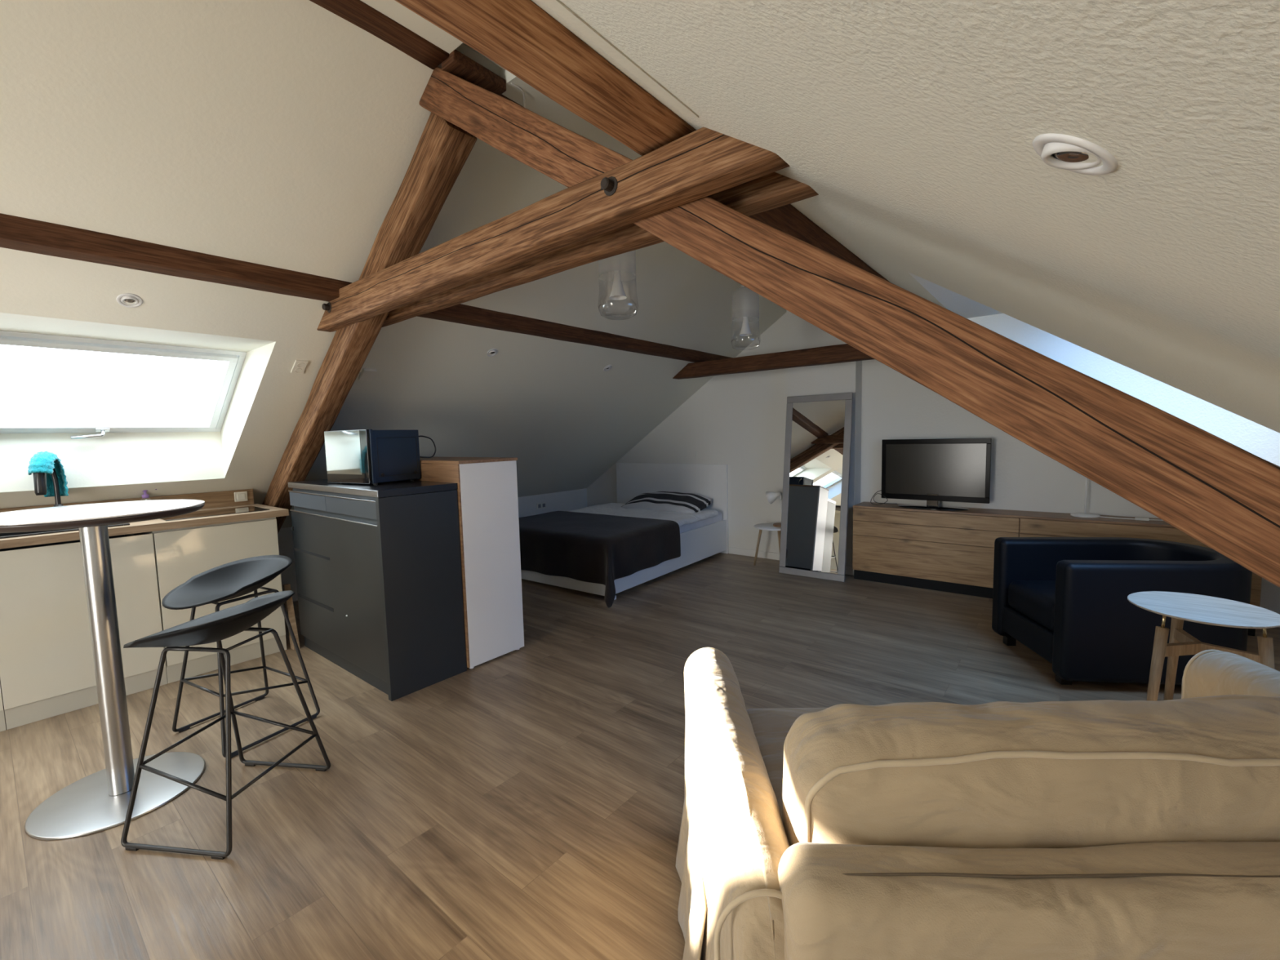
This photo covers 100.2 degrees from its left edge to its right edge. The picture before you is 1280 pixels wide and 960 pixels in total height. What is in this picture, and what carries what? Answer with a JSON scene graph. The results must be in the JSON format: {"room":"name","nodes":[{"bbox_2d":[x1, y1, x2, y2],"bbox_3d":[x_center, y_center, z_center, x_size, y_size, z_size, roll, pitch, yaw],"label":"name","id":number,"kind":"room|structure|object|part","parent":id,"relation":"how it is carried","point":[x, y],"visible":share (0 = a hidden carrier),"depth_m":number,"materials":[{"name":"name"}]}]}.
{"room":"studio apartment","nodes":[
{"label":"studio apartment","id":0,"kind":"room"},
{"bbox_2d":[277,488,587,592],"bbox_3d":[-3.569,0.785,4.019,0.200,0.842,8.845,2,6,39],"label":"wall","id":1,"kind":"structure","parent":0,"point":[568,500],"depth_m":6.62,"materials":[{"name":"paint"}]},
{"bbox_2d":[283,591,297,604],"bbox_3d":[-1.945,0.875,5.877,0.014,0.075,3.945,2,6,39],"label":"baseboard","id":2,"kind":"structure","parent":1,"relation":"attached to","point":[295,597],"depth_m":4.60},
{"bbox_2d":[536,502,546,509],"bbox_3d":[-1.240,0.322,6.730,0.012,0.080,0.150,2,6,39],"label":"wall socket","id":3,"kind":"object","parent":1,"relation":"attached to","point":[543,504],"visible":1,"depth_m":6.73,"materials":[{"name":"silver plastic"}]},
{"bbox_2d":[0,552,1279,959],"bbox_3d":[-0.885,1.278,1.906,7.260,0.120,9.245,2,6,39],"label":"floor","id":4,"kind":"structure","parent":0,"point":[526,802],"depth_m":2.16,"materials":[{"name":"wood"}]},
{"bbox_2d":[0,682,6,731],"bbox_3d":[-3.741,0.826,2.196,0.594,0.872,1.393,2,6,39],"label":"base cabinet","id":5,"kind":"object","parent":4,"relation":"on","point":[2,724],"visible":1,"depth_m":2.58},
{"bbox_3d":[-3.518,0.783,2.012,0.019,0.767,1.393,2,6,39],"label":"door","id":6,"kind":"part","parent":5,"relation":"part of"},
{"bbox_2d":[0,533,167,729],"bbox_3d":[-3.118,0.747,2.969,0.594,0.872,0.595,2,6,39],"label":"base cabinet","id":7,"kind":"object","parent":4,"relation":"on","point":[47,668],"visible":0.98,"depth_m":2.72,"materials":[{"name":"white laminate"}]},
{"bbox_2d":[0,499,205,839],"bbox_3d":[-2.053,0.671,2.062,0.665,1.121,0.665,2,6,39],"label":"bar table","id":8,"kind":"object","parent":4,"relation":"on","point":[98,802],"visible":0.96,"depth_m":2.03,"materials":[{"name":"metal"}]},
{"bbox_3d":[-2.039,1.224,2.109,0.508,0.011,0.508,2,6,39],"label":"plate","id":9,"kind":"part","parent":8,"relation":"part of","materials":[{"name":"metal"}]},
{"bbox_2d":[133,516,286,683],"bbox_3d":[-2.744,0.692,3.433,0.594,0.885,0.598,2,6,39],"label":"base cabinet","id":10,"kind":"object","parent":4,"relation":"on","point":[181,554],"visible":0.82,"depth_m":3.19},
{"bbox_2d":[0,503,288,549],"bbox_3d":[-3.357,0.307,2.646,0.616,0.040,2.655,2,6,39],"label":"countertop","id":11,"kind":"structure","parent":10,"relation":"on","point":[153,525],"depth_m":3.00,"materials":[{"name":"brown wood"}]},
{"bbox_2d":[32,467,63,506],"bbox_3d":[-3.234,0.070,2.911,0.083,0.383,0.194,-3,5,-23],"label":"kitchen faucet","id":12,"kind":"object","parent":11,"relation":"on","point":[39,478],"visible":0.49,"depth_m":2.85,"materials":[{"name":"silver metal"}]},
{"bbox_2d":[27,451,68,497],"bbox_3d":[-3.223,-0.029,2.911,0.106,0.255,0.213,-4,5,-25],"label":"cloth","id":13,"kind":"object","parent":12,"relation":"on","point":[46,461],"visible":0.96,"depth_m":2.90,"materials":[{"name":"teal fabric"}]},
{"bbox_3d":[-3.223,0.014,2.914,0.026,0.273,0.162,-4,5,-25],"label":"spout","id":14,"kind":"part","parent":12,"relation":"part of","materials":[{"name":"black plastic"}]},
{"bbox_2d":[0,523,129,551],"bbox_3d":[-3.213,0.356,2.725,0.335,0.175,0.870,2,6,39],"label":"sink","id":15,"kind":"object","parent":11,"relation":"in","point":[2,535],"visible":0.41,"depth_m":2.76,"materials":[{"name":"metal"}]},
{"bbox_2d":[0,488,253,512],"bbox_3d":[-3.609,0.224,2.828,0.020,0.109,2.636,2,6,39],"label":"backsplash","id":16,"kind":"structure","parent":11,"relation":"on","point":[216,499],"depth_m":3.63,"materials":[{"name":"brown wood"}]},
{"bbox_2d":[234,491,248,502],"bbox_3d":[-2.818,0.117,3.780,0.017,0.068,0.076,2,6,39],"label":"light switch","id":17,"kind":"object","parent":16,"relation":"attached to","point":[242,495],"visible":1,"depth_m":3.77,"materials":[{"name":"white plastic"}]},
{"bbox_2d":[159,506,270,520],"bbox_3d":[-2.704,0.207,3.384,0.365,0.005,0.515,2,6,39],"label":"cooktop","id":18,"kind":"object","parent":11,"relation":"in","point":[202,513],"visible":0.76,"depth_m":3.37,"materials":[{"name":"black glass"}]},
{"bbox_3d":[-3.096,0.221,3.332,0.100,0.006,0.220,2,6,39],"label":"cutting mat","id":19,"kind":"object","parent":11,"relation":"on","visible":0},
{"bbox_2d":[140,488,156,499],"bbox_3d":[-3.093,0.133,3.370,0.060,0.175,0.087,2,6,39],"label":"soap dispenser","id":20,"kind":"object","parent":19,"relation":"on","point":[145,495],"visible":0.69,"depth_m":3.35,"materials":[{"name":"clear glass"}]},
{"bbox_2d":[120,590,330,859],"bbox_3d":[-1.546,0.833,1.983,0.485,0.787,0.480,-1,5,8],"label":"bar stool","id":21,"kind":"object","parent":4,"relation":"on","point":[217,626],"visible":1,"depth_m":1.85,"materials":[{"name":"black metal"}]},
{"bbox_3d":[-1.547,0.910,1.823,0.419,0.650,0.149,-1,5,8],"label":"sled frame","id":22,"kind":"part","parent":21,"relation":"part of","materials":[{"name":"black metal"}]},
{"bbox_3d":[-1.554,0.513,1.956,0.485,0.144,0.470,-1,5,8],"label":"seat","id":23,"kind":"part","parent":21,"relation":"part of","materials":[{"name":"black plastic"}]},
{"bbox_3d":[-1.501,0.882,2.148,0.419,0.650,0.149,-1,5,8],"label":"sled frame","id":24,"kind":"part","parent":21,"relation":"part of","materials":[{"name":"black metal"}]},
{"bbox_2d":[161,555,319,758],"bbox_3d":[-1.915,0.795,2.541,0.480,0.787,0.485,1,5,28],"label":"bar stool","id":25,"kind":"object","parent":4,"relation":"on","point":[233,580],"visible":0.98,"depth_m":2.56,"materials":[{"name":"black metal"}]},
{"bbox_3d":[-2.049,0.854,2.642,0.149,0.650,0.419,1,5,28],"label":"sled frame","id":26,"kind":"part","parent":25,"relation":"part of","materials":[{"name":"black metal"}]},
{"bbox_3d":[-1.923,0.475,2.515,0.470,0.144,0.485,1,5,28],"label":"seat","id":27,"kind":"part","parent":25,"relation":"part of","materials":[{"name":"black plastic"}]},
{"bbox_3d":[-1.758,0.860,2.487,0.149,0.650,0.419,1,5,28],"label":"sled frame","id":28,"kind":"part","parent":25,"relation":"part of","materials":[{"name":"black metal"}]},
{"bbox_2d":[282,583,300,650],"bbox_3d":[-2.312,0.905,3.546,0.120,0.420,0.035,2,6,39],"label":"foot post","id":29,"kind":"object","parent":4,"relation":"on","point":[289,606],"visible":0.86,"depth_m":3.54,"materials":[{"name":"brown wood"}]},
{"bbox_2d":[288,479,466,701],"bbox_3d":[-1.647,0.566,3.302,1.229,1.105,0.458,2,6,39],"label":"base cabinet","id":30,"kind":"object","parent":4,"relation":"on","point":[379,573],"visible":0.97,"depth_m":2.96,"materials":[{"name":"grey laminate"}]},
{"bbox_3d":[-2.048,0.130,3.306,0.564,0.088,0.020,2,6,39],"label":"drawer","id":31,"kind":"part","parent":30,"relation":"part of","materials":[{"name":"grey wood"}]},
{"bbox_3d":[-1.791,0.631,3.151,1.192,0.826,0.020,2,6,39],"label":"drawer","id":32,"kind":"part","parent":30,"relation":"part of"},
{"bbox_3d":[-1.582,0.150,2.932,0.624,0.088,0.020,2,6,39],"label":"drawer","id":33,"kind":"part","parent":30,"relation":"part of","materials":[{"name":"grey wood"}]},
{"bbox_2d":[324,429,435,484],"bbox_3d":[-1.578,-0.148,3.289,0.431,0.316,0.462,1,6,31],"label":"microwave","id":34,"kind":"object","parent":30,"relation":"on","point":[363,456],"visible":1,"depth_m":3.10,"materials":[{"name":"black metal"}]},
{"bbox_3d":[-1.696,-0.135,3.103,0.420,0.306,0.017,1,6,31],"label":"door","id":35,"kind":"part","parent":34,"relation":"part of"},
{"bbox_3d":[-1.683,-0.136,3.115,0.427,0.306,0.017,1,6,31],"label":"frame","id":36,"kind":"part","parent":34,"relation":"part of","materials":[{"name":"black metal"}]},
{"bbox_3d":[-1.180,0.605,2.929,0.032,1.066,0.449,2,6,39],"label":"panel","id":37,"kind":"part","parent":30,"relation":"part of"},
{"bbox_2d":[413,456,524,668],"bbox_3d":[-1.292,0.472,3.569,1.052,1.230,0.419,2,6,39],"label":"cabinet","id":38,"kind":"object","parent":4,"relation":"on","point":[487,490],"visible":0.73,"depth_m":3.21,"materials":[{"name":"white paint"}]},
{"bbox_3d":[-1.428,0.482,3.417,1.031,1.182,0.010,2,6,39],"label":"panel","id":39,"kind":"part","parent":38,"relation":"part of","materials":[{"name":"brown wood"}]},
{"bbox_3d":[-0.891,0.490,3.247,0.018,1.197,0.400,2,6,39],"label":"panel","id":40,"kind":"part","parent":38,"relation":"part of","materials":[{"name":"white paint"}]},
{"bbox_2d":[520,462,728,599],"bbox_3d":[-0.257,0.386,5.648,1.580,1.005,2.080,2,6,37],"label":"bed","id":41,"kind":"object","parent":4,"relation":"on","point":[710,481],"visible":0.27,"depth_m":6.00,"materials":[{"name":"white paint"}]},
{"bbox_3d":[-0.859,0.763,4.855,1.580,0.355,0.033,2,6,37],"label":"footboard","id":42,"kind":"part","parent":41,"relation":"part of","materials":[{"name":"white paint"}]},
{"bbox_3d":[0.369,0.696,5.210,0.025,0.340,2.004,2,6,37],"label":"rail","id":43,"kind":"part","parent":41,"relation":"part of","materials":[{"name":"white paint"}]},
{"bbox_3d":[0.350,0.303,6.464,1.580,1.005,0.040,2,6,37],"label":"headboard","id":44,"kind":"part","parent":41,"relation":"part of","materials":[{"name":"white paint"}]},
{"bbox_2d":[679,511,722,533],"bbox_3d":[-0.257,0.503,5.654,1.500,0.190,1.980,2,6,37],"label":"mattress","id":45,"kind":"object","parent":41,"relation":"on","point":[685,527],"visible":0.07,"depth_m":5.61,"materials":[{"name":"white fabric"}]},
{"bbox_2d":[567,502,718,526],"bbox_3d":[-0.227,0.399,5.690,1.553,0.082,1.549,2,6,37],"label":"duvet","id":46,"kind":"object","parent":45,"relation":"on","point":[611,508],"visible":0.4,"depth_m":5.75,"materials":[{"name":"white fabric"}]},
{"bbox_2d":[518,511,680,607],"bbox_3d":[-0.589,0.673,5.107,1.716,0.518,1.227,2,6,37],"label":"throw","id":47,"kind":"object","parent":46,"relation":"on","point":[592,548],"visible":0.88,"depth_m":4.69,"materials":[{"name":"black fabric"}]},
{"bbox_2d":[621,491,711,512],"bbox_3d":[0.287,0.258,6.141,1.000,0.220,0.459,2,6,35],"label":"pillow","id":48,"kind":"object","parent":46,"relation":"on","point":[681,502],"visible":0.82,"depth_m":5.99,"materials":[{"name":"fabric"}]},
{"bbox_2d":[753,523,781,565],"bbox_3d":[1.347,0.666,5.391,0.384,0.414,0.389,2,6,39],"label":"bedside table","id":49,"kind":"object","parent":4,"relation":"on","point":[766,526],"visible":0.63,"depth_m":5.37,"materials":[{"name":"white paint"}]},
{"bbox_3d":[1.200,0.673,5.438,0.093,0.400,0.028,0,5,16],"label":"leg","id":50,"kind":"part","parent":49,"relation":"part of","materials":[{"name":"brown wood"}]},
{"bbox_2d":[765,491,782,527],"bbox_3d":[1.377,0.287,5.358,0.216,0.347,0.150,2,6,32],"label":"desk lamp","id":51,"kind":"object","parent":49,"relation":"on","point":[771,496],"visible":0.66,"depth_m":5.33,"materials":[{"name":"white metal"}]},
{"bbox_3d":[1.349,0.155,5.352,0.130,0.132,0.132,-25,-9,32],"label":"lamp shade","id":52,"kind":"part","parent":51,"relation":"part of","materials":[{"name":"white paint"}]},
{"bbox_3d":[1.373,0.685,5.240,0.028,0.400,0.093,-2,5,-8],"label":"leg","id":53,"kind":"part","parent":49,"relation":"part of","materials":[{"name":"brown wood"}]},
{"bbox_2d":[778,392,853,582],"bbox_3d":[1.628,0.054,4.981,0.615,1.690,0.231,2,6,38],"label":"mirror","id":54,"kind":"object","parent":4,"relation":"on","point":[818,442],"visible":1,"depth_m":4.96,"materials":[{"name":"silver metal"}]},
{"bbox_2d":[675,647,1279,959],"bbox_3d":[0.982,0.798,1.236,1.789,0.836,1.042,-1,5,2],"label":"sofa","id":55,"kind":"object","parent":4,"relation":"on","point":[1101,829],"visible":1,"depth_m":0.85,"materials":[{"name":"beige fabric"}]},
{"bbox_3d":[0.210,0.892,1.297,0.174,0.643,0.965,-1,5,2],"label":"armrest","id":56,"kind":"part","parent":55,"relation":"part of","materials":[{"name":"beige fabric"}]},
{"bbox_2d":[746,707,826,817],"bbox_3d":[0.998,0.841,1.360,1.400,0.210,0.800,-1,5,2],"label":"seat cushion","id":57,"kind":"object","parent":55,"relation":"on","point":[771,726],"depth_m":1.58,"materials":[{"name":"beige fabric"}]},
{"bbox_3d":[0.980,0.866,0.801,1.520,0.614,0.166,-1,5,2],"label":"frame","id":58,"kind":"part","parent":55,"relation":"part of","materials":[{"name":"beige fabric"}]},
{"bbox_2d":[782,694,1279,848],"bbox_3d":[0.980,0.634,0.968,1.416,0.465,0.265,-1,5,2],"label":"cushion","id":59,"kind":"object","parent":55,"relation":"on","point":[1205,771],"depth_m":0.86,"materials":[{"name":"beige fabric"}]},
{"bbox_3d":[1.785,0.872,1.244,0.191,0.617,0.965,-1,5,2],"label":"armrest","id":60,"kind":"part","parent":55,"relation":"part of","materials":[{"name":"beige fabric"}]},
{"bbox_2d":[852,502,1262,635],"bbox_3d":[2.988,0.594,4.206,2.463,0.672,0.312,2,6,39],"label":"sideboard","id":61,"kind":"object","parent":4,"relation":"on","point":[950,551],"visible":0.5,"depth_m":4.36,"materials":[{"name":"brown wood"}]},
{"bbox_3d":[2.417,0.675,4.487,1.227,0.319,0.020,2,6,39],"label":"drawer","id":62,"kind":"part","parent":61,"relation":"part of","materials":[{"name":"brown wood"}]},
{"bbox_2d":[870,438,991,511],"bbox_3d":[2.452,-0.056,4.577,0.914,0.587,0.248,2,6,39],"label":"television","id":63,"kind":"object","parent":61,"relation":"on","point":[933,471],"visible":1,"depth_m":4.53,"materials":[{"name":"black plastic"}]},
{"bbox_3d":[2.412,0.448,4.468,1.227,0.128,0.020,2,6,39],"label":"drawer","id":64,"kind":"part","parent":61,"relation":"part of","materials":[{"name":"brown wood"}]},
{"bbox_3d":[2.409,0.325,4.458,1.227,0.111,0.020,2,6,39],"label":"drawer","id":65,"kind":"part","parent":61,"relation":"part of","materials":[{"name":"brown wood"}]},
{"bbox_3d":[3.371,0.366,3.686,1.230,0.111,0.020,2,6,39],"label":"drawer","id":66,"kind":"part","parent":61,"relation":"part of","materials":[{"name":"brown wood"}]},
{"bbox_3d":[3.374,0.489,3.696,1.230,0.128,0.020,2,6,39],"label":"drawer","id":67,"kind":"part","parent":61,"relation":"part of","materials":[{"name":"brown wood"}]},
{"bbox_2d":[1070,477,1163,520],"bbox_3d":[3.468,0.002,3.802,0.651,0.550,0.200,2,6,39],"label":"table lamp","id":68,"kind":"object","parent":61,"relation":"on","point":[1085,514],"visible":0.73,"depth_m":3.92,"materials":[{"name":"silver metal"}]},
{"bbox_3d":[3.293,0.042,3.947,0.012,0.425,0.011,2,6,39],"label":"stem","id":69,"kind":"part","parent":68,"relation":"part of","materials":[{"name":"white paint"}]},
{"bbox_3d":[3.527,0.272,3.751,0.485,0.017,0.067,2,6,33],"label":"cord","id":70,"kind":"part","parent":68,"relation":"part of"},
{"bbox_3d":[3.380,0.716,3.715,1.230,0.319,0.020,2,6,39],"label":"drawer","id":71,"kind":"part","parent":61,"relation":"part of","materials":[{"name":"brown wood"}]},
{"bbox_2d":[991,537,1252,684],"bbox_3d":[2.667,0.709,2.987,0.965,0.660,0.735,-1,5,8],"label":"armchair","id":72,"kind":"object","parent":4,"relation":"on","point":[1064,599],"visible":0.76,"depth_m":2.69,"materials":[{"name":"black leather"}]},
{"bbox_3d":[2.537,0.870,3.019,0.670,0.160,0.491,-1,5,8],"label":"seat","id":73,"kind":"part","parent":72,"relation":"part of","materials":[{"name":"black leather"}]},
{"bbox_2d":[1008,580,1055,631],"bbox_3d":[2.608,0.710,2.995,0.800,0.204,0.489,-1,5,8],"label":"seat cushion","id":74,"kind":"object","parent":72,"relation":"on","point":[1031,603],"depth_m":3.04,"materials":[{"name":"black leather"}]},
{"bbox_2d":[1127,591,1279,701],"bbox_3d":[2.292,0.815,2.198,0.452,0.601,0.452,2,6,39],"label":"side table","id":75,"kind":"object","parent":4,"relation":"on","point":[1180,606],"visible":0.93,"depth_m":2.16,"materials":[{"name":"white wood"}]},
{"bbox_3d":[2.094,0.858,2.177,0.086,0.528,0.039,-2,5,-12],"label":"leg","id":76,"kind":"part","parent":75,"relation":"part of","materials":[{"name":"brown wood"}]},
{"bbox_3d":[2.366,0.835,2.378,0.039,0.528,0.086,1,5,26],"label":"leg","id":77,"kind":"part","parent":75,"relation":"part of","materials":[{"name":"brown wood"}]},
{"bbox_3d":[2.400,0.862,2.042,0.039,0.528,0.085,-4,5,-29],"label":"leg","id":78,"kind":"part","parent":75,"relation":"part of","materials":[{"name":"brown wood"}]},
{"bbox_2d":[0,0,1279,536],"bbox_3d":[-0.931,-0.600,1.749,7.160,2.698,8.845,2,6,39],"label":"ceiling","id":79,"kind":"structure","parent":0,"point":[282,134],"depth_m":1.71,"materials":[{"name":"white paint"}]},
{"bbox_2d":[0,330,246,439],"bbox_3d":[-2.953,-0.490,2.863,0.706,0.532,1.265,2,6,39],"label":"window","id":80,"kind":"structure","parent":79,"relation":"attached to","point":[50,384],"depth_m":2.92,"materials":[{"name":"glass"}]},
{"bbox_3d":[-3.146,-0.262,3.050,0.038,0.051,0.140,-39,-20,35],"label":"handle","id":81,"kind":"part","parent":80,"relation":"part of","materials":[{"name":"metal"}]},
{"bbox_3d":[-3.110,-0.289,3.097,0.030,0.010,0.060,-39,-20,35],"label":"handle plate","id":82,"kind":"part","parent":80,"relation":"part of","materials":[{"name":"metal"}]},
{"bbox_3d":[-2.951,-0.502,2.860,0.666,0.006,1.125,-39,-20,35],"label":"pane","id":83,"kind":"part","parent":80,"relation":"part of","materials":[{"name":"glass"}]},
{"bbox_2d":[116,293,142,307],"bbox_3d":[-2.175,-0.766,2.281,0.070,0.049,0.082,3,6,42],"label":"recessed light","id":84,"kind":"object","parent":79,"relation":"in","point":[127,297],"visible":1,"depth_m":2.27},
{"bbox_2d":[0,213,352,302],"bbox_3d":[-3.032,-0.772,0.890,0.152,0.098,4.890,2,6,39],"label":"purlin","id":85,"kind":"object","parent":79,"relation":"attached to","point":[16,233],"visible":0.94,"depth_m":2.14,"materials":[{"name":"brown wood"}]},
{"bbox_2d":[290,360,308,373],"bbox_3d":[-1.934,-0.643,3.041,0.095,0.066,0.064,2,6,39],"label":"wall socket","id":86,"kind":"object","parent":79,"relation":"attached to","point":[300,366],"visible":1,"depth_m":3.03,"materials":[{"name":"white plastic"}]},
{"bbox_2d":[358,368,377,381],"bbox_3d":[-1.720,-0.657,3.330,0.092,0.069,0.130,2,6,39],"label":"junction box","id":87,"kind":"object","parent":79,"relation":"attached to","point":[366,374],"visible":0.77,"depth_m":3.33,"materials":[{"name":"white plastic"}]},
{"bbox_2d":[262,112,477,533],"bbox_3d":[-1.856,-0.485,3.194,3.082,2.157,0.134,3,6,40],"label":"wooden beam","id":88,"kind":"structure","parent":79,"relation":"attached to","point":[443,148],"depth_m":2.53,"materials":[{"name":"brown wood"}]},
{"bbox_2d":[309,0,448,69],"bbox_3d":[-2.254,-1.414,0.145,0.122,0.080,4.810,2,6,39],"label":"ridge beam","id":89,"kind":"structure","parent":79,"relation":"attached to","point":[357,12],"depth_m":1.85,"materials":[{"name":"brown wood"}]},
{"bbox_2d":[360,0,462,53],"bbox_3d":[-2.175,-1.420,0.075,0.108,0.076,4.822,2,6,39],"label":"trim","id":90,"kind":"structure","parent":79,"relation":"attached to","point":[393,10],"depth_m":1.83,"materials":[{"name":"white paint"}]},
{"bbox_2d":[486,348,497,356],"bbox_3d":[-1.034,-0.894,3.752,0.070,0.049,0.082,3,6,42],"label":"recessed light","id":91,"kind":"object","parent":79,"relation":"in","point":[495,351],"visible":1,"depth_m":3.74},
{"bbox_2d":[500,93,523,106],"bbox_3d":[0.567,-1.788,3.673,0.062,0.080,3.775,2,6,39],"label":"ridge beam","id":92,"kind":"structure","parent":79,"relation":"attached to","point":[501,95],"depth_m":2.25,"materials":[{"name":"brown wood"}]},
{"bbox_2d":[395,0,696,155],"bbox_3d":[-1.431,-0.781,-0.412,0.167,0.144,4.875,2,6,39],"label":"purlin","id":93,"kind":"object","parent":79,"relation":"attached to","point":[520,37],"visible":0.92,"depth_m":1.13,"materials":[{"name":"orange wood"}]},
{"bbox_2d":[316,127,790,332],"bbox_3d":[-0.687,-0.852,2.060,2.658,0.162,0.117,2,6,39],"label":"tie","id":94,"kind":"object","parent":79,"relation":"attached to","point":[704,162],"visible":0.98,"depth_m":1.66,"materials":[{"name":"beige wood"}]},
{"bbox_2d":[498,68,641,159],"bbox_3d":[0.650,-1.785,3.613,0.153,0.076,3.783,2,6,39],"label":"trim","id":95,"kind":"structure","parent":79,"relation":"attached to","point":[536,102],"depth_m":2.36,"materials":[{"name":"white paint"}]},
{"bbox_2d":[416,303,732,362],"bbox_3d":[-0.230,-1.129,4.364,0.152,0.098,3.805,2,6,39],"label":"purlin","id":96,"kind":"object","parent":79,"relation":"attached to","point":[458,313],"visible":0.77,"depth_m":3.84,"materials":[{"name":"brown wood"}]},
{"bbox_2d":[382,172,818,327],"bbox_3d":[-0.513,-0.883,2.220,2.590,0.129,0.084,2,6,39],"label":"tie","id":97,"kind":"object","parent":79,"relation":"attached to","point":[773,190],"visible":0.35,"depth_m":1.91,"materials":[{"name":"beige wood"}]},
{"bbox_2d":[603,364,612,371],"bbox_3d":[-0.284,-0.984,4.701,0.070,0.049,0.082,3,6,42],"label":"recessed light","id":98,"kind":"object","parent":79,"relation":"in","point":[608,367],"visible":1,"depth_m":4.69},
{"bbox_2d":[540,0,698,117],"bbox_3d":[-1.354,-0.678,-0.576,0.035,0.047,4.720,2,6,39],"label":"trim","id":99,"kind":"structure","parent":79,"relation":"attached to","point":[556,6],"depth_m":1.04,"materials":[{"name":"white paint"}]},
{"bbox_2d":[672,343,874,379],"bbox_3d":[1.458,-1.071,4.686,2.795,0.139,0.134,2,6,39],"label":"tie","id":100,"kind":"object","parent":79,"relation":"attached to","point":[838,353],"visible":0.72,"depth_m":4.81,"materials":[{"name":"brown wood"}]},
{"bbox_2d":[749,204,889,282],"bbox_3d":[1.379,-1.127,3.073,0.166,0.172,3.795,2,6,39],"label":"purlin","id":101,"kind":"object","parent":79,"relation":"attached to","point":[787,219],"visible":0.2,"depth_m":2.08,"materials":[{"name":"brown wood"}]},
{"bbox_2d":[418,66,1279,587],"bbox_3d":[0.600,-0.384,1.220,3.538,2.318,0.185,2,6,37],"label":"ceiling beam","id":102,"kind":"structure","parent":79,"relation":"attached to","point":[1224,496],"depth_m":1.11,"materials":[{"name":"red wood"}]},
{"bbox_2d":[441,48,506,95],"bbox_3d":[-0.644,-1.577,2.085,0.085,0.044,0.238,2,6,39],"label":"block","id":103,"kind":"object","parent":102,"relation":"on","point":[457,64],"visible":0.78,"depth_m":2.05,"materials":[{"name":"brown wood"}]},
{"bbox_2d":[1032,133,1118,175],"bbox_3d":[0.450,-0.338,0.554,0.071,0.049,0.083,3,6,42],"label":"recessed light","id":104,"kind":"object","parent":79,"relation":"in","point":[1060,151],"visible":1,"depth_m":0.55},
{"bbox_2d":[786,310,862,567],"bbox_3d":[1.770,-0.585,5.166,0.660,2.920,0.205,2,6,39],"label":"wall","id":105,"kind":"structure","parent":0,"point":[842,377],"depth_m":5.01,"materials":[{"name":"paint"}]},
{"bbox_2d":[510,82,525,107],"bbox_3d":[-0.491,-1.580,2.198,0.030,0.044,0.112,0,5,17],"label":"cable","id":106,"kind":"object","parent":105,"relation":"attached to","point":[511,83],"visible":0.96,"depth_m":2.19,"materials":[{"name":"grey plastic"}]},
{"bbox_2d":[597,253,638,319],"bbox_3d":[-0.121,-1.250,2.727,0.210,0.827,0.210,2,6,39],"label":"pendant lamp","id":107,"kind":"object","parent":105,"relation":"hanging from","point":[617,292],"visible":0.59,"depth_m":2.73,"materials":[{"name":"clear glass"}]},
{"bbox_2d":[730,284,760,350],"bbox_3d":[0.749,-1.351,3.806,0.210,0.827,0.210,2,6,39],"label":"pendant lamp","id":108,"kind":"object","parent":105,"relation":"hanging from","point":[745,330],"visible":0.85,"depth_m":3.81,"materials":[{"name":"clear glass"}]},
{"bbox_2d":[844,566,853,575],"bbox_3d":[1.742,0.841,5.195,0.674,0.075,0.014,2,6,39],"label":"baseboard","id":109,"kind":"structure","parent":105,"relation":"attached to","point":[849,571],"depth_m":5.01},
{"bbox_2d":[586,312,1279,614],"bbox_3d":[1.924,-0.585,5.309,6.860,3.090,0.250,2,6,39],"label":"wall","id":110,"kind":"structure","parent":0,"point":[737,420],"depth_m":5.48,"materials":[{"name":"paint"}]},
{"bbox_2d":[728,546,779,559],"bbox_3d":[1.298,0.803,5.787,0.760,0.075,0.014,2,6,39],"label":"baseboard","id":111,"kind":"structure","parent":110,"relation":"attached to","point":[775,556],"depth_m":5.83,"materials":[{"name":"white wood"}]}
]}

